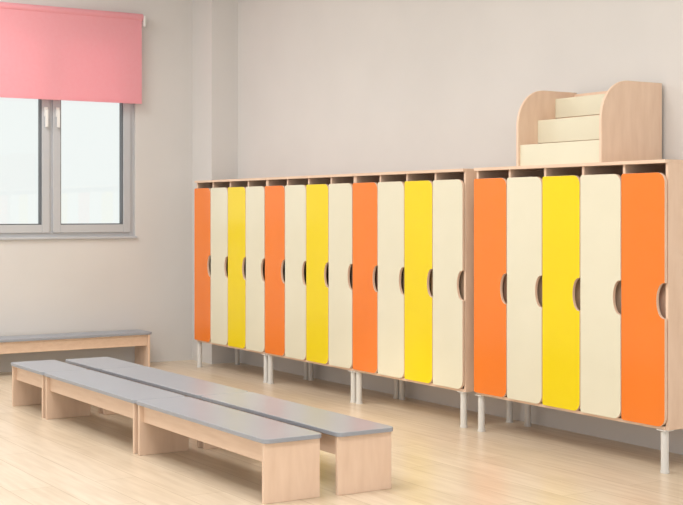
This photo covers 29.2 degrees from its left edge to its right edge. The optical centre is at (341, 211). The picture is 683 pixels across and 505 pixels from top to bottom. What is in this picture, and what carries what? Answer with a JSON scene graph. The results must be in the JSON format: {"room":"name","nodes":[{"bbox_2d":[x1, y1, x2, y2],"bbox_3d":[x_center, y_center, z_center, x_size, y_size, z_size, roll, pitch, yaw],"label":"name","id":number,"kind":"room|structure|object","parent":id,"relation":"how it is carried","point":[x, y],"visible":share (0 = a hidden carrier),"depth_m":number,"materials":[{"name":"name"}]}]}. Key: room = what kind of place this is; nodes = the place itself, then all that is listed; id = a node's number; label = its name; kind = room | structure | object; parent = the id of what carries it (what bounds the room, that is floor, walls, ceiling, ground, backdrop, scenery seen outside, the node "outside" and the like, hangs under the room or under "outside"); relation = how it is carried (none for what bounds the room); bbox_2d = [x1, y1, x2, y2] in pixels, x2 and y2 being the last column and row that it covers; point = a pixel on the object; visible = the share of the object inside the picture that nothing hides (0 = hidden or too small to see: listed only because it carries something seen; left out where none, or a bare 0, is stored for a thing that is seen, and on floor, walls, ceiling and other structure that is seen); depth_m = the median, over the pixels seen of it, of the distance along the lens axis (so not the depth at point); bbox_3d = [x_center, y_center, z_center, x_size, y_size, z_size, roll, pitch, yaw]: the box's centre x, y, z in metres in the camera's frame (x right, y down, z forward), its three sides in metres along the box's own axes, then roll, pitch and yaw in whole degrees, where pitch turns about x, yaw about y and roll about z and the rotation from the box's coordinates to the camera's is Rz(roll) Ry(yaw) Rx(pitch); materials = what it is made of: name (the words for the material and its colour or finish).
{"room":"changing room","nodes":[
{"label":"changing room","id":0,"kind":"room"},
{"bbox_2d":[0,0,191,371],"bbox_3d":[-4.990,-0.430,8.179,9.260,3.200,0.300,0,0,-32],"label":"wall","id":1,"kind":"structure","parent":0,"point":[143,282],"depth_m":10.17,"materials":[{"name":"paint"}]},
{"bbox_2d":[0,99,133,236],"bbox_3d":[-2.175,-0.595,9.807,1.340,1.570,0.120,0,0,-32],"label":"window","id":2,"kind":"structure","parent":1,"relation":"in","point":[49,224],"depth_m":9.81,"materials":[{"name":"plastic"}]},
{"bbox_2d":[0,236,136,239],"bbox_3d":[-2.164,0.195,9.779,1.370,0.018,0.040,0,0,-32],"label":"windowsill","id":3,"kind":"structure","parent":1,"relation":"attached to","point":[92,237],"depth_m":9.82,"materials":[{"name":"plastic"}]},
{"bbox_2d":[0,2,145,103],"bbox_3d":[-2.148,-1.180,9.730,1.500,0.700,0.100,0,0,-32],"label":"roller blind","id":4,"kind":"object","parent":1,"relation":"attached to","point":[47,52],"visible":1,"depth_m":9.78,"materials":[{"name":"pink fabric"}]},
{"bbox_2d":[192,0,237,363],"bbox_3d":[-0.995,-0.430,10.310,0.226,3.200,0.345,0,0,-32],"label":"column","id":5,"kind":"structure","parent":0,"point":[214,22],"depth_m":10.18,"materials":[{"name":"paint"}]},
{"bbox_2d":[0,360,682,504],"bbox_3d":[-1.730,1.220,3.183,9.460,0.100,12.230,0,0,-32],"label":"floor","id":6,"kind":"structure","parent":0,"point":[82,460],"depth_m":6.08,"materials":[{"name":"laminate"}]},
{"bbox_2d":[11,360,87,417],"bbox_3d":[-1.731,1.039,7.756,0.278,0.262,0.586,0,0,-32],"label":"bench","id":7,"kind":"object","parent":6,"relation":"on","point":[28,378],"visible":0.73,"depth_m":7.87,"materials":[{"name":"grey laminate"}]},
{"bbox_2d":[0,329,151,366],"bbox_3d":[-2.073,1.038,9.653,1.370,0.265,0.270,0,0,-32],"label":"bench","id":8,"kind":"object","parent":6,"relation":"on","point":[140,339],"visible":0.93,"depth_m":9.65,"materials":[{"name":"grey laminate"}]},
{"bbox_2d":[65,357,142,413],"bbox_3d":[-1.434,1.039,7.919,0.285,0.262,0.586,0,0,-32],"label":"bench","id":9,"kind":"object","parent":6,"relation":"on","point":[97,364],"visible":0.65,"depth_m":7.87,"materials":[{"name":"grey laminate"}]},
{"bbox_2d":[44,370,183,453],"bbox_3d":[-1.227,1.039,6.955,0.278,0.262,1.298,0,0,-32],"label":"bench","id":10,"kind":"object","parent":6,"relation":"on","point":[68,394],"visible":0.71,"depth_m":6.99,"materials":[{"name":"grey laminate"}]},
{"bbox_2d":[102,366,247,447],"bbox_3d":[-0.930,1.039,7.119,0.285,0.262,1.298,0,0,-32],"label":"bench","id":11,"kind":"object","parent":6,"relation":"on","point":[187,386],"visible":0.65,"depth_m":7.03,"materials":[{"name":"grey laminate"}]},
{"bbox_2d":[137,396,320,503],"bbox_3d":[-0.534,1.039,5.853,0.278,0.262,1.298,0,0,-32],"label":"bench","id":12,"kind":"object","parent":6,"relation":"on","point":[289,455],"visible":1,"depth_m":5.55,"materials":[{"name":"grey laminate"}]},
{"bbox_2d":[194,178,307,382],"bbox_3d":[-0.649,0.468,9.540,0.400,1.405,1.098,0,0,-32],"label":"cabinet","id":13,"kind":"object","parent":6,"relation":"on","point":[229,214],"visible":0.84,"depth_m":9.39,"materials":[{"name":"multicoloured wood"}]},
{"bbox_2d":[201,392,392,495],"bbox_3d":[-0.237,1.039,6.016,0.285,0.262,1.298,0,0,-32],"label":"bench","id":14,"kind":"object","parent":6,"relation":"on","point":[361,448],"visible":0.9,"depth_m":5.54,"materials":[{"name":"grey laminate"}]},
{"bbox_2d":[265,174,398,402],"bbox_3d":[-0.060,0.468,8.605,0.400,1.405,1.108,0,0,-32],"label":"cabinet","id":15,"kind":"object","parent":6,"relation":"on","point":[309,219],"visible":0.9,"depth_m":8.45,"materials":[{"name":"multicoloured wood"}]},
{"bbox_2d":[353,169,512,427],"bbox_3d":[0.530,0.468,7.666,0.400,1.405,1.105,0,0,-32],"label":"cabinet","id":16,"kind":"object","parent":6,"relation":"on","point":[413,231],"visible":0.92,"depth_m":7.46,"materials":[{"name":"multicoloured wood"}]},
{"bbox_2d":[474,159,682,473],"bbox_3d":[1.242,0.468,6.534,0.400,1.405,1.380,0,0,-32],"label":"cabinet","id":17,"kind":"object","parent":6,"relation":"on","point":[578,267],"visible":1,"depth_m":6.29,"materials":[{"name":"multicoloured wood"}]},
{"bbox_2d":[516,81,661,165],"bbox_3d":[1.232,-0.432,6.578,0.400,0.395,0.625,0,0,-32],"label":"shelf","id":18,"kind":"object","parent":17,"relation":"on","point":[623,122],"visible":0.93,"depth_m":6.42,"materials":[{"name":"brown wood"}]},
{"bbox_2d":[238,0,682,454],"bbox_3d":[2.189,-0.430,5.647,0.200,3.200,12.230,0,0,-32],"label":"wall","id":19,"kind":"structure","parent":0,"point":[326,87],"depth_m":8.09,"materials":[{"name":"paint"}]}
]}

